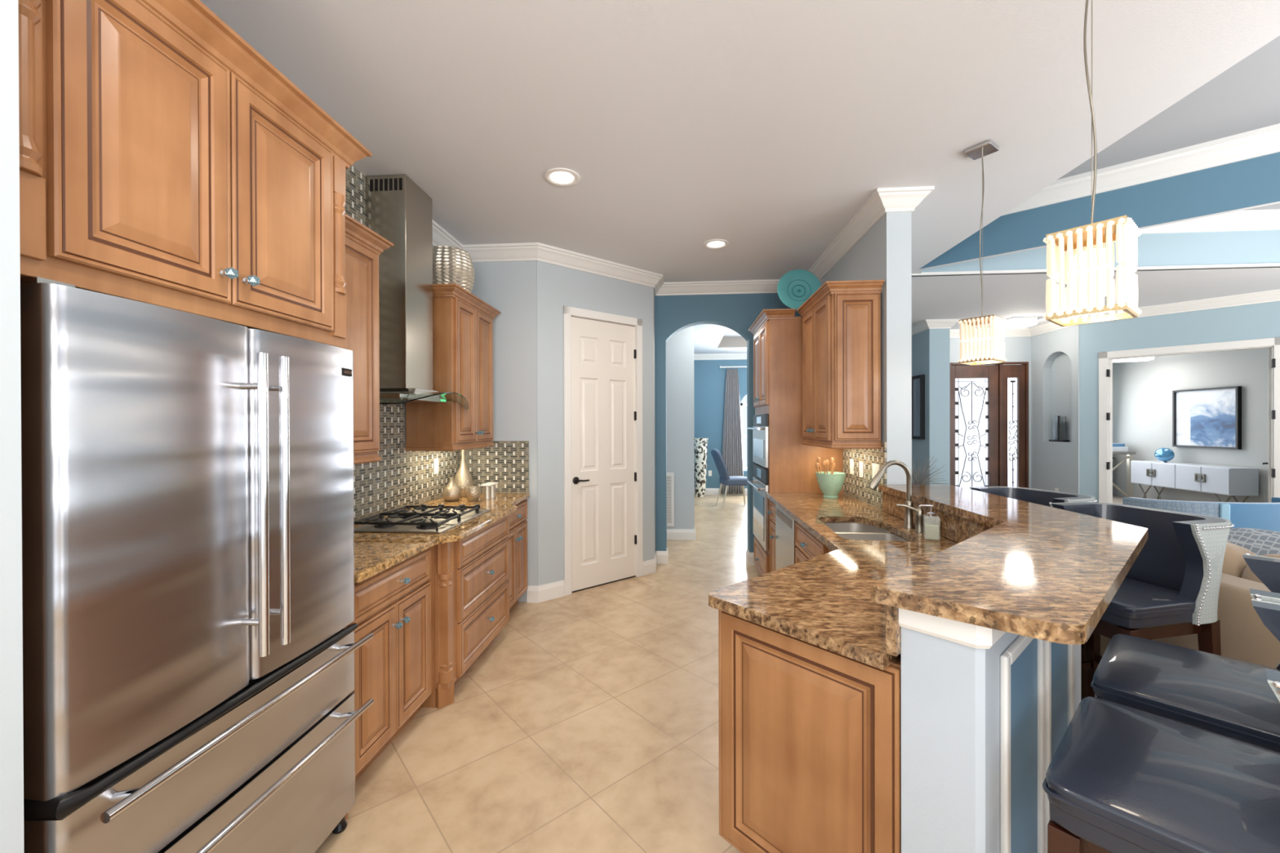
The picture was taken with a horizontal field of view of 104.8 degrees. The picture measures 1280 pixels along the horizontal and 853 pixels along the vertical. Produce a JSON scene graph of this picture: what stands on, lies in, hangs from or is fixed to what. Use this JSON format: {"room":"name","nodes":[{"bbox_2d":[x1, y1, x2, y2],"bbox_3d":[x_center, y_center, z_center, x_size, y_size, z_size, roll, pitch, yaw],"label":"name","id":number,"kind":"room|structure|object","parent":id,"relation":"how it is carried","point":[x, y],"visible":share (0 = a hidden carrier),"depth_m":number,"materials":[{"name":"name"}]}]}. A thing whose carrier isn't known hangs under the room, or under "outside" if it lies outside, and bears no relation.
{"room":"kitchen","nodes":[
{"label":"kitchen","id":0,"kind":"room"},
{"bbox_2d":[0,0,24,852],"bbox_3d":[-1.463,-0.003,0.658,0.700,2.960,0.485,0,0,4],"label":"wall","id":1,"kind":"structure","parent":0,"point":[11,731],"depth_m":0.86,"materials":[{"name":"grey paint"}]},
{"bbox_2d":[345,165,458,521],"bbox_3d":[-1.874,-0.001,0.462,0.112,2.960,7.630,0,0,4],"label":"wall","id":2,"kind":"structure","parent":0,"point":[402,477],"depth_m":3.19,"materials":[{"name":"tile"}]},
{"bbox_2d":[345,213,393,464],"bbox_3d":[-1.488,-0.381,2.236,0.383,1.121,0.660,0,0,4],"label":"upper cabinet","id":3,"kind":"object","parent":2,"relation":"attached to","point":[363,246],"visible":0.25,"depth_m":2.36,"materials":[{"name":"brown wood"}]},
{"bbox_2d":[365,173,469,409],"bbox_3d":[-1.383,-0.804,3.069,0.460,1.369,0.900,0,0,4],"label":"range hood","id":4,"kind":"object","parent":2,"relation":"attached to","point":[398,210],"visible":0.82,"depth_m":2.92,"materials":[{"name":"silver metal"}]},
{"bbox_2d":[404,283,501,451],"bbox_3d":[-1.371,-0.391,3.692,0.389,1.111,0.830,0,0,4],"label":"upper cabinet","id":5,"kind":"object","parent":2,"relation":"attached to","point":[463,322],"visible":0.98,"depth_m":3.36,"materials":[{"name":"brown wood"}]},
{"bbox_2d":[432,245,474,293],"bbox_3d":[-1.400,-1.112,3.616,0.358,0.330,0.358,0,0,4],"label":"vase","id":6,"kind":"object","parent":5,"relation":"on","point":[451,264],"visible":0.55,"depth_m":3.48,"materials":[{"name":"silver metal"}]},
{"bbox_2d":[457,260,537,601],"bbox_3d":[-1.195,-0.015,4.180,0.685,2.960,0.112,0,0,4],"label":"wall","id":7,"kind":"structure","parent":0,"point":[509,287],"depth_m":4.12,"materials":[{"name":"grey paint"}]},
{"bbox_2d":[536,260,653,586],"bbox_3d":[-0.390,-0.018,4.558,1.288,2.960,0.100,0,0,-40],"label":"wall","id":8,"kind":"structure","parent":0,"point":[557,286],"depth_m":4.24,"materials":[{"name":"grey paint"}]},
{"bbox_2d":[526,579,564,602],"bbox_3d":[-0.787,1.397,4.165,0.330,0.135,0.066,0,0,-28],"label":"baseboard","id":9,"kind":"structure","parent":8,"relation":"attached to","point":[540,593],"depth_m":4.14,"materials":[{"name":"white paint"}]},
{"bbox_2d":[563,306,643,595],"bbox_3d":[-0.340,0.209,4.569,0.879,2.506,0.147,0,0,-40],"label":"door","id":10,"kind":"structure","parent":8,"relation":"in","point":[602,352],"depth_m":4.55,"materials":[{"name":"white paint"}]},
{"bbox_2d":[432,186,934,296],"bbox_3d":[0.193,-1.441,4.213,3.455,0.115,2.040,0,0,4],"label":"trim","id":11,"kind":"structure","parent":8,"relation":"attached to","point":[882,201],"depth_m":4.11,"materials":[{"name":"white paint"}]},
{"bbox_2d":[653,292,655,558],"bbox_3d":[0.102,-0.021,5.103,0.100,2.960,0.290,0,0,4],"label":"wall","id":12,"kind":"structure","parent":0,"point":[654,292],"depth_m":5.07,"materials":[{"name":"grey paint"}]},
{"bbox_2d":[643,547,668,575],"bbox_3d":[0.171,1.391,5.104,0.127,0.135,0.630,0,0,25],"label":"baseboard","id":13,"kind":"structure","parent":12,"relation":"attached to","point":[660,557],"depth_m":4.95,"materials":[{"name":"white paint"}]},
{"bbox_2d":[666,325,694,529],"bbox_3d":[-0.497,-0.024,6.468,2.400,2.960,0.120,0,0,4],"label":"wall","id":14,"kind":"structure","parent":0,"point":[680,450],"depth_m":6.33,"materials":[{"name":"grey paint"}]},
{"bbox_2d":[666,472,674,526],"bbox_3d":[0.298,0.939,6.341,0.280,0.690,0.016,0,0,4],"label":"air vent","id":15,"kind":"object","parent":14,"relation":"in","point":[670,476],"visible":0.46,"depth_m":6.33,"materials":[{"name":"white metal"}]},
{"bbox_2d":[315,494,1123,852],"bbox_3d":[4.113,1.508,3.545,11.560,0.128,14.700,0,0,4],"label":"floor","id":16,"kind":"structure","parent":0,"point":[588,723],"depth_m":2.34,"materials":[{"name":"tile"}]},
{"bbox_2d":[17,0,372,820],"bbox_3d":[-1.405,0.210,1.428,0.665,2.530,1.027,0,0,4],"label":"tall cabinet","id":17,"kind":"object","parent":16,"relation":"on","point":[165,161],"visible":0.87,"depth_m":1.21,"materials":[{"name":"brown wood"}]},
{"bbox_2d":[20,276,373,852],"bbox_3d":[-1.371,0.593,1.413,0.714,1.764,0.914,0,0,4],"label":"refrigerator","id":18,"kind":"object","parent":16,"relation":"on","point":[188,478],"visible":0.98,"depth_m":1.19,"materials":[{"name":"grey metal"}]},
{"bbox_2d":[346,546,435,781],"bbox_3d":[-1.359,1.034,2.244,0.646,0.875,0.700,0,0,4],"label":"base cabinet","id":19,"kind":"object","parent":16,"relation":"on","point":[395,668],"visible":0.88,"depth_m":2.17,"materials":[{"name":"brown wood"}]},
{"bbox_2d":[422,515,509,709],"bbox_3d":[-1.262,1.032,3.035,0.716,0.875,0.911,0,0,4],"label":"base cabinet","id":20,"kind":"object","parent":16,"relation":"on","point":[472,573],"visible":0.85,"depth_m":2.77,"materials":[{"name":"brown wood"}]},
{"bbox_2d":[354,492,529,582],"bbox_3d":[-1.254,0.574,3.004,0.722,0.037,2.242,0,0,4],"label":"countertop","id":21,"kind":"structure","parent":20,"relation":"on","point":[375,553],"depth_m":2.49,"materials":[{"name":"brown stone"}]},
{"bbox_2d":[354,503,489,533],"bbox_3d":[-1.265,0.527,2.919,0.510,0.057,0.690,0,0,4],"label":"gas cooktop","id":22,"kind":"object","parent":21,"relation":"in","point":[421,519],"visible":0.98,"depth_m":2.77,"materials":[{"name":"silver metal"}]},
{"bbox_2d":[442,476,461,502],"bbox_3d":[-1.402,0.466,3.672,0.132,0.175,0.132,0,0,4],"label":"bottle vase","id":23,"kind":"object","parent":21,"relation":"on","point":[451,492],"visible":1,"depth_m":3.63,"materials":[{"name":"gold glass"}]},
{"bbox_2d":[453,449,473,497],"bbox_3d":[-1.399,0.362,3.902,0.156,0.380,0.156,0,0,4],"label":"bottle vase","id":24,"kind":"object","parent":21,"relation":"on","point":[463,477],"visible":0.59,"depth_m":3.86,"materials":[{"name":"gold glass"}]},
{"bbox_2d":[465,485,480,501],"bbox_3d":[-1.241,0.500,3.670,0.112,0.105,0.112,0,0,4],"label":"bowl","id":25,"kind":"object","parent":21,"relation":"on","point":[473,493],"visible":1,"depth_m":3.63,"materials":[{"name":"gold glass"}]},
{"bbox_2d":[480,482,498,499],"bbox_3d":[-1.161,0.496,3.806,0.080,0.112,0.165,0,0,4],"label":"candle stand","id":26,"kind":"object","parent":21,"relation":"on","point":[489,492],"visible":1,"depth_m":3.76,"materials":[{"name":"white ceramic"}]},
{"bbox_2d":[508,499,527,611],"bbox_3d":[-1.236,1.029,3.816,0.646,0.875,0.640,0,0,4],"label":"base cabinet","id":27,"kind":"object","parent":16,"relation":"on","point":[517,536],"visible":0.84,"depth_m":3.85,"materials":[{"name":"brown wood"}]},
{"bbox_2d":[693,438,708,497],"bbox_3d":[1.236,0.840,10.137,0.340,1.200,0.340,0,0,4],"label":"floor vase","id":28,"kind":"object","parent":16,"relation":"on","point":[700,445],"visible":0.88,"depth_m":10.03,"materials":[{"name":"ceramic"}]},
{"bbox_2d":[711,448,746,508],"bbox_3d":[1.633,0.922,8.887,0.683,1.046,0.506,0,0,-6],"label":"dining chair","id":29,"kind":"object","parent":16,"relation":"on","point":[725,479],"visible":0.87,"depth_m":8.69,"materials":[{"name":"blue fabric"}]},
{"bbox_2d":[767,500,775,572],"bbox_3d":[1.325,1.021,3.902,0.621,0.875,0.270,0,0,4],"label":"base cabinet","id":30,"kind":"object","parent":16,"relation":"on","point":[771,512],"visible":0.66,"depth_m":3.94,"materials":[{"name":"brown wood"}]},
{"bbox_2d":[775,505,797,569],"bbox_3d":[1.302,1.025,3.462,0.579,0.870,0.592,0,0,4],"label":"dishwasher","id":31,"kind":"object","parent":16,"relation":"on","point":[785,546],"visible":0.16,"depth_m":3.47,"materials":[{"name":"silver metal"}]},
{"bbox_2d":[748,308,843,575],"bbox_3d":[1.361,0.251,4.416,0.656,2.412,0.865,0,0,4],"label":"tall cabinet","id":32,"kind":"object","parent":16,"relation":"on","point":[777,333],"visible":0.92,"depth_m":4.05,"materials":[{"name":"brown wood"}]},
{"bbox_2d":[746,413,768,467],"bbox_3d":[1.051,0.118,4.439,0.085,0.450,0.695,0,0,4],"label":"microwave oven","id":33,"kind":"object","parent":32,"relation":"in","point":[760,432],"visible":1,"depth_m":4.30,"materials":[{"name":"silver metal"}]},
{"bbox_2d":[746,463,768,551],"bbox_3d":[1.053,0.698,4.441,0.085,0.680,0.695,0,0,4],"label":"wall oven","id":34,"kind":"object","parent":32,"relation":"in","point":[760,481],"visible":1,"depth_m":4.29,"materials":[{"name":"silver metal"}]},
{"bbox_2d":[777,269,821,309],"bbox_3d":[1.389,-1.168,4.335,0.380,0.418,0.182,0,0,4],"label":"platter","id":35,"kind":"object","parent":32,"relation":"on","point":[794,287],"visible":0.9,"depth_m":4.31,"materials":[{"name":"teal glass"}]},
{"bbox_2d":[718,609,901,852],"bbox_3d":[0.579,1.031,1.541,0.346,0.875,0.583,0,0,-41],"label":"base cabinet","id":36,"kind":"object","parent":16,"relation":"on","point":[810,735],"visible":0.62,"depth_m":1.41,"materials":[{"name":"brown wood"}]},
{"bbox_2d":[795,520,831,563],"bbox_3d":[1.110,1.027,2.350,0.766,0.875,1.789,0,0,20],"label":"base cabinet","id":37,"kind":"object","parent":16,"relation":"on","point":[808,546],"visible":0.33,"depth_m":2.90,"materials":[{"name":"brown wood"}]},
{"bbox_2d":[708,493,957,670],"bbox_3d":[1.119,0.568,2.604,1.076,0.037,3.001,0,0,19],"label":"countertop","id":38,"kind":"structure","parent":37,"relation":"on","point":[824,601],"depth_m":1.73,"materials":[{"name":"brown stone"}]},
{"bbox_2d":[815,471,846,498],"bbox_3d":[1.460,0.449,3.779,0.224,0.190,0.224,0,0,4],"label":"bowl","id":39,"kind":"object","parent":38,"relation":"on","point":[830,485],"visible":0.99,"depth_m":3.71,"materials":[{"name":"green ceramic"}]},
{"bbox_2d":[822,522,907,541],"bbox_3d":[1.202,0.679,2.686,0.412,0.180,0.689,0,0,4],"label":"sink","id":40,"kind":"object","parent":38,"relation":"in","point":[851,531],"visible":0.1,"depth_m":2.83,"materials":[{"name":"silver metal"}]},
{"bbox_2d":[822,522,892,533],"bbox_3d":[1.219,0.678,2.877,0.408,0.180,0.304,0,0,4],"label":"basin","id":41,"kind":"object","parent":40,"relation":"in","point":[837,527],"depth_m":3.00,"materials":[{"name":"silver metal"}]},
{"bbox_2d":[835,533,907,541],"bbox_3d":[1.190,0.670,2.535,0.410,0.160,0.387,0,0,4],"label":"basin","id":42,"kind":"object","parent":40,"relation":"in","point":[858,536],"depth_m":2.71,"materials":[{"name":"silver metal"}]},
{"bbox_2d":[867,460,915,528],"bbox_3d":[1.351,0.365,2.657,0.272,0.367,0.060,0,0,-8],"label":"faucet","id":43,"kind":"object","parent":38,"relation":"on","point":[908,516],"visible":0.94,"depth_m":2.65,"materials":[{"name":"silver metal"}]},
{"bbox_2d":[896,503,924,533],"bbox_3d":[1.414,0.477,2.579,0.132,0.143,0.047,0,0,24],"label":"handle","id":44,"kind":"object","parent":38,"relation":"on","point":[919,514],"visible":0.96,"depth_m":2.55,"materials":[{"name":"silver metal"}]},
{"bbox_2d":[919,504,938,539],"bbox_3d":[1.408,0.465,2.403,0.090,0.167,0.068,0,0,24],"label":"soap dispenser","id":45,"kind":"object","parent":38,"relation":"on","point":[931,530],"visible":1,"depth_m":2.38,"materials":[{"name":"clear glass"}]},
{"bbox_2d":[882,491,991,656],"bbox_3d":[1.302,0.485,2.091,0.488,0.130,2.225,0,0,26],"label":"granite upstand","id":46,"kind":"object","parent":38,"relation":"on","point":[955,528],"visible":0.36,"depth_m":2.32,"materials":[{"name":"brown stone"}]},
{"bbox_2d":[911,456,946,484],"bbox_3d":[3.398,0.895,6.074,0.664,1.102,0.551,0,0,25],"label":"dried grass","id":47,"kind":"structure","parent":16,"relation":"on","point":[922,482],"depth_m":6.01,"materials":[{"name":"grey plant"}]},
{"bbox_2d":[969,486,1097,700],"bbox_3d":[2.122,0.915,2.783,0.591,1.090,0.558,0,0,-16],"label":"bar stool","id":48,"kind":"object","parent":16,"relation":"on","point":[1042,497],"visible":0.14,"depth_m":2.85,"materials":[{"name":"fabric"}]},
{"bbox_2d":[1112,451,1135,497],"bbox_3d":[9.031,0.953,9.829,1.070,0.930,0.600,0,0,4],"label":"writing desk","id":49,"kind":"object","parent":16,"relation":"on","point":[1129,458],"visible":0.16,"depth_m":9.52,"materials":[{"name":"grey metal"}]},
{"bbox_2d":[1048,502,1234,697],"bbox_3d":[2.086,0.917,2.162,0.591,1.090,0.558,0,0,-13],"label":"bar stool","id":50,"kind":"object","parent":16,"relation":"on","point":[1171,588],"visible":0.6,"depth_m":1.97,"materials":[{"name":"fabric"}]},
{"bbox_2d":[1042,597,1279,852],"bbox_3d":[1.165,0.923,0.905,0.558,1.090,0.591,0,0,-41],"label":"bar stool","id":51,"kind":"object","parent":16,"relation":"on","point":[1120,778],"visible":1,"depth_m":0.94,"materials":[{"name":"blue leather"}]},
{"bbox_2d":[1090,552,1279,753],"bbox_3d":[1.607,0.921,1.284,0.558,1.090,0.591,0,0,-41],"label":"bar stool","id":52,"kind":"object","parent":16,"relation":"on","point":[1232,698],"visible":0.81,"depth_m":1.30,"materials":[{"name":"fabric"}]},
{"bbox_2d":[1100,542,1279,667],"bbox_3d":[2.966,1.001,1.869,1.040,0.919,2.500,0,0,0],"label":"sofa","id":53,"kind":"object","parent":16,"relation":"on","point":[1244,637],"visible":0.17,"depth_m":2.04,"materials":[{"name":"beige fabric"}]},
{"bbox_2d":[1222,542,1257,577],"bbox_3d":[2.772,0.794,2.620,0.282,0.508,0.740,0,0,0],"label":"cushion","id":54,"kind":"object","parent":53,"relation":"on","point":[1234,564],"depth_m":2.28,"materials":[{"name":"beige fabric"}]},
{"bbox_2d":[1226,528,1279,555],"bbox_3d":[3.058,0.714,2.391,0.238,0.397,0.620,0,0,0],"label":"throw pillow","id":55,"kind":"object","parent":53,"relation":"on","point":[1260,542],"visible":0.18,"depth_m":2.44,"materials":[{"name":"fabric"}]},
{"bbox_2d":[1241,554,1279,583],"bbox_3d":[2.766,0.796,1.870,0.282,0.508,0.740,0,0,0],"label":"cushion","id":56,"kind":"object","parent":53,"relation":"on","point":[1246,573],"depth_m":2.18,"materials":[{"name":"beige fabric"}]},
{"bbox_2d":[1130,460,1258,502],"bbox_3d":[9.286,1.031,8.365,0.435,0.788,1.660,0,0,4],"label":"sideboard","id":57,"kind":"object","parent":16,"relation":"on","point":[1230,481],"visible":0.91,"depth_m":8.03,"materials":[{"name":"white paint"}]},
{"bbox_2d":[1154,447,1174,462],"bbox_3d":[9.334,0.505,8.781,0.176,0.260,0.320,0,0,4],"label":"glass orb","id":58,"kind":"object","parent":57,"relation":"on","point":[1163,454],"visible":1,"depth_m":8.72,"materials":[{"name":"blue glass"}]},
{"bbox_2d":[1122,497,1279,532],"bbox_3d":[5.288,1.045,4.563,1.464,0.800,0.882,0,0,0],"label":"sofa","id":59,"kind":"object","parent":16,"relation":"on","point":[1264,516],"visible":0.2,"depth_m":4.16,"materials":[{"name":"blue fabric"}]},
{"bbox_2d":[693,359,746,488],"bbox_3d":[2.060,-0.044,10.441,2.360,2.960,0.140,0,0,4],"label":"wall","id":60,"kind":"structure","parent":0,"point":[709,380],"depth_m":10.41,"materials":[{"name":"blue paint"}]},
{"bbox_2d":[693,353,746,359],"bbox_3d":[2.116,-1.466,10.314,2.220,0.115,0.095,0,0,4],"label":"trim","id":61,"kind":"structure","parent":60,"relation":"attached to","point":[704,356],"depth_m":10.34,"materials":[{"name":"white paint"}]},
{"bbox_2d":[719,365,746,368],"bbox_3d":[2.406,-1.244,10.285,1.500,0.060,0.110,0,0,4],"label":"curtain rod","id":62,"kind":"object","parent":60,"relation":"attached to","point":[720,366],"visible":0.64,"depth_m":10.29,"materials":[{"name":"white paint"}]},
{"bbox_2d":[720,368,743,493],"bbox_3d":[1.931,0.102,10.304,0.486,2.611,0.062,0,0,4],"label":"curtain","id":63,"kind":"object","parent":62,"relation":"hanging from","point":[732,454],"visible":0.82,"depth_m":10.30,"materials":[{"name":"grey fabric"}]},
{"bbox_2d":[740,402,746,471],"bbox_3d":[2.619,0.210,10.403,1.000,1.450,0.050,0,0,4],"label":"window","id":64,"kind":"structure","parent":60,"relation":"in","point":[742,404],"depth_m":10.41,"materials":[{"name":"white paint"}]},
{"bbox_2d":[654,293,800,552],"bbox_3d":[1.312,-0.025,5.229,2.800,2.960,0.150,0,0,4],"label":"wall","id":65,"kind":"structure","parent":0,"point":[738,313],"depth_m":5.22,"materials":[{"name":"blue paint"}]},
{"bbox_2d":[746,548,754,565],"bbox_3d":[1.425,1.387,5.216,0.579,0.135,0.166,0,0,4],"label":"baseboard","id":66,"kind":"structure","parent":65,"relation":"attached to","point":[749,556],"depth_m":5.16,"materials":[{"name":"white paint"}]},
{"bbox_2d":[717,337,746,347],"bbox_3d":[2.025,-1.623,8.312,1.350,0.207,2.400,0,0,4],"label":"wall","id":67,"kind":"structure","parent":0,"point":[726,342],"depth_m":9.48,"materials":[{"name":"grey paint"}]},
{"bbox_2d":[723,328,742,337],"bbox_3d":[2.024,-1.737,8.312,1.450,0.040,2.500,0,0,4],"label":"ceiling","id":68,"kind":"structure","parent":0,"point":[729,332],"depth_m":9.19,"materials":[{"name":"grey paint"}]},
{"bbox_2d":[200,0,1279,354],"bbox_3d":[4.004,-1.508,3.544,11.360,0.001,14.700,0,0,4],"label":"ceiling","id":69,"kind":"structure","parent":0,"point":[762,127],"depth_m":2.29,"materials":[{"name":"white paint"}]},
{"bbox_2d":[544,168,579,186],"bbox_3d":[-0.465,-1.488,2.950,0.210,0.010,0.210,0,0,4],"label":"recessed light","id":70,"kind":"object","parent":69,"relation":"in","point":[556,176],"visible":1,"depth_m":2.94,"materials":[{"name":"white paint"}]},
{"bbox_2d":[702,239,728,248],"bbox_3d":[0.624,-1.494,4.049,0.210,0.010,0.210,0,0,4],"label":"recessed light","id":71,"kind":"object","parent":69,"relation":"in","point":[713,243],"visible":1,"depth_m":4.04,"materials":[{"name":"white paint"}]},
{"bbox_2d":[958,139,1006,364],"bbox_3d":[1.842,-0.921,2.656,0.177,1.154,0.176,0,0,-36],"label":"pendant light","id":72,"kind":"object","parent":69,"relation":"hanging from","point":[982,341],"visible":1,"depth_m":2.62,"materials":[{"name":"white glass"}]},
{"bbox_2d":[1004,316,1043,328],"bbox_3d":[5.412,-1.472,7.045,0.420,0.099,0.420,0,0,4],"label":"flush light","id":73,"kind":"object","parent":69,"relation":"attached to","point":[1015,322],"visible":0.78,"depth_m":6.91,"materials":[{"name":"white"}]},
{"bbox_2d":[1043,0,1142,326],"bbox_3d":[1.231,-0.894,1.345,0.177,1.198,0.176,0,0,-38],"label":"pendant light","id":74,"kind":"object","parent":69,"relation":"hanging from","point":[1091,264],"visible":1,"depth_m":1.32,"materials":[{"name":"white glass"}]},
{"bbox_2d":[819,211,911,513],"bbox_3d":[1.745,-0.023,4.151,0.167,2.960,1.928,0,0,4],"label":"wall","id":75,"kind":"structure","parent":0,"point":[884,252],"depth_m":3.19,"materials":[{"name":"grey paint"}]},
{"bbox_2d":[796,280,884,448],"bbox_3d":[1.431,-0.403,3.618,0.373,1.099,0.810,0,0,4],"label":"upper cabinet","id":76,"kind":"object","parent":75,"relation":"attached to","point":[841,321],"visible":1,"depth_m":3.26,"materials":[{"name":"brown wood"}]},
{"bbox_2d":[911,328,950,484],"bbox_3d":[4.446,-0.046,8.880,0.280,2.960,3.600,0,0,4],"label":"wall","id":77,"kind":"structure","parent":0,"point":[931,348],"depth_m":7.09,"materials":[{"name":"blue paint"}]},
{"bbox_2d":[911,374,924,439],"bbox_3d":[4.167,-0.285,7.442,0.049,0.950,0.430,0,0,4],"label":"wall mirror","id":78,"kind":"object","parent":77,"relation":"attached to","point":[917,381],"visible":0.67,"depth_m":7.37,"materials":[{"name":"black metal"}]},
{"bbox_2d":[911,377,919,436],"bbox_3d":[4.177,-0.285,7.441,0.010,0.870,0.350,0,0,4],"label":"mirror glass","id":79,"kind":"object","parent":78,"relation":"attached to","point":[915,381],"depth_m":7.45,"materials":[{"name":"grey mirror"}]},
{"bbox_2d":[888,513,1080,852],"bbox_3d":[1.403,0.942,2.059,0.632,1.045,2.333,0,0,26],"label":"wall","id":80,"kind":"structure","parent":0,"point":[950,691],"depth_m":1.13,"materials":[{"name":"grey paint"}]},
{"bbox_2d":[898,608,1005,648],"bbox_3d":[1.432,0.450,2.022,0.584,0.060,2.349,0,0,30],"label":"trim","id":81,"kind":"structure","parent":80,"relation":"attached to","point":[976,637],"depth_m":1.11,"materials":[{"name":"white paint"}]},
{"bbox_2d":[871,484,1147,644],"bbox_3d":[1.472,0.397,2.022,0.905,0.038,2.490,0,0,26],"label":"countertop","id":82,"kind":"structure","parent":80,"relation":"on","point":[1042,572],"depth_m":1.32,"materials":[{"name":"brown stone"}]},
{"bbox_2d":[1000,635,1044,852],"bbox_3d":[0.992,0.906,1.273,0.385,0.745,0.016,0,0,-41],"label":"trim","id":83,"kind":"structure","parent":80,"relation":"attached to","point":[1022,664],"depth_m":1.27,"materials":[{"name":"white paint"}]},
{"bbox_2d":[1044,640,1073,852],"bbox_3d":[1.321,0.904,1.554,0.380,0.745,0.016,0,0,-41],"label":"trim","id":84,"kind":"structure","parent":80,"relation":"attached to","point":[1059,658],"depth_m":1.53,"materials":[{"name":"white paint"}]},
{"bbox_2d":[950,336,1031,488],"bbox_3d":[5.390,-0.045,7.874,1.760,2.960,0.140,0,0,4],"label":"wall","id":85,"kind":"structure","parent":0,"point":[1016,348],"depth_m":7.75,"materials":[{"name":"grey paint"}]},
{"bbox_2d":[950,361,1028,488],"bbox_3d":[5.522,0.209,7.854,1.185,2.450,0.120,0,0,4],"label":"door","id":86,"kind":"structure","parent":85,"relation":"in","point":[989,402],"depth_m":7.83,"materials":[{"name":"brown wood"}]},
{"bbox_2d":[1002,364,1025,487],"bbox_3d":[5.906,0.218,7.819,0.350,2.390,0.050,0,0,4],"label":"light","id":87,"kind":"object","parent":86,"relation":"attached to","point":[1013,375],"depth_m":7.80,"materials":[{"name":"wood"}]},
{"bbox_2d":[1031,324,1079,493],"bbox_3d":[6.166,-0.046,7.282,0.120,2.960,0.920,0,0,4],"label":"wall","id":88,"kind":"structure","parent":0,"point":[1054,464],"depth_m":7.37,"materials":[{"name":"grey paint"}]},
{"bbox_2d":[1048,415,1069,442],"bbox_3d":[6.170,0.034,7.261,0.090,0.380,0.280,0,0,4],"label":"glass sculpture","id":89,"kind":"object","parent":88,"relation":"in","point":[1059,423],"visible":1,"depth_m":7.25,"materials":[{"name":"grey glass"}]},
{"bbox_2d":[1051,352,1071,442],"bbox_3d":[6.250,-0.416,7.208,0.060,1.700,0.750,0,0,4],"label":"niche","id":90,"kind":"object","parent":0,"point":[1061,369],"depth_m":7.26,"materials":[{"name":"grey paint"}]},
{"bbox_2d":[911,229,1279,276],"bbox_3d":[4.732,-1.754,4.770,4.300,0.480,0.080,0,0,4],"label":"wall","id":91,"kind":"structure","parent":0,"point":[1254,246],"depth_m":4.69,"materials":[{"name":"blue paint"}]},
{"bbox_2d":[911,262,1279,275],"bbox_3d":[4.729,-1.515,4.728,4.100,0.026,0.025,0,0,4],"label":"trim","id":92,"kind":"structure","parent":91,"relation":"attached to","point":[1270,264],"depth_m":4.71,"materials":[{"name":"white paint"}]},
{"bbox_2d":[1139,208,1279,234],"bbox_3d":[4.724,-1.918,4.675,4.100,0.150,0.110,0,0,4],"label":"trim","id":93,"kind":"structure","parent":91,"relation":"attached to","point":[1250,220],"depth_m":4.62,"materials":[{"name":"white paint"}]},
{"bbox_2d":[919,151,1279,269],"bbox_3d":[4.140,-1.749,3.458,3.884,0.478,0.040,0,0,42],"label":"wall","id":94,"kind":"structure","parent":0,"point":[1255,181],"depth_m":3.71,"materials":[{"name":"blue paint"}]},
{"bbox_2d":[1000,123,1279,216],"bbox_3d":[4.089,-1.913,3.401,3.884,0.150,0.110,0,0,42],"label":"trim","id":95,"kind":"structure","parent":94,"relation":"attached to","point":[1263,141],"depth_m":3.62,"materials":[{"name":"white paint"}]},
{"bbox_2d":[1057,35,1279,210],"bbox_3d":[4.521,-2.003,1.445,4.400,0.040,7.000,0,0,4],"label":"ceiling","id":96,"kind":"structure","parent":0,"point":[1245,97],"depth_m":3.14,"materials":[{"name":"grey paint"}]},
{"bbox_2d":[1079,301,1279,502],"bbox_3d":[7.686,-0.043,5.042,0.120,2.960,4.800,0,0,-41],"label":"wall","id":97,"kind":"structure","parent":0,"point":[1262,320],"depth_m":6.37,"materials":[{"name":"blue paint"}]},
{"bbox_2d":[911,288,1279,337],"bbox_3d":[6.545,-1.466,6.220,7.327,0.115,1.871,0,0,39],"label":"trim","id":98,"kind":"structure","parent":97,"relation":"attached to","point":[1273,295],"depth_m":6.18,"materials":[{"name":"white paint"}]},
{"bbox_2d":[1098,337,1279,503],"bbox_3d":[6.985,0.216,6.350,0.806,2.438,1.586,0,0,-41],"label":"door frame","id":99,"kind":"structure","parent":97,"relation":"in","point":[1105,359],"depth_m":6.15,"materials":[{"name":"white paint"}]},
{"bbox_2d":[1112,347,1268,502],"bbox_3d":[9.452,0.026,6.709,0.100,2.800,7.050,0,0,4],"label":"wall","id":100,"kind":"structure","parent":0,"point":[1142,391],"depth_m":8.70,"materials":[{"name":"grey paint"}]},
{"bbox_2d":[1172,386,1241,449],"bbox_3d":[9.494,-0.139,8.290,0.059,1.000,1.030,0,0,4],"label":"wall art","id":101,"kind":"object","parent":100,"relation":"attached to","point":[1210,417],"visible":1,"depth_m":8.23,"materials":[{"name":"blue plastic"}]},
{"bbox_3d":[7.861,-1.399,6.874,3.290,0.060,6.960,0,0,4],"label":"ceiling","id":102,"kind":"structure","parent":0,"visible":0},
{"bbox_2d":[1112,356,1154,362],"bbox_3d":[8.710,-1.283,9.065,1.000,0.189,0.280,0,0,24],"label":"flush light","id":103,"kind":"object","parent":102,"relation":"attached to","point":[1147,358],"visible":0.23,"depth_m":8.87,"materials":[{"name":"white"}]},
{"bbox_3d":[2.893,-0.038,7.813,0.050,2.960,5.250,0,0,4],"label":"wall","id":104,"kind":"structure","parent":0,"visible":0},
{"bbox_2d":[666,488,746,540],"bbox_3d":[0.840,1.379,8.339,2.100,0.135,5.919,0,0,35],"label":"baseboard","id":105,"kind":"structure","parent":104,"relation":"attached to","point":[672,534],"depth_m":6.33,"materials":[{"name":"white paint"}]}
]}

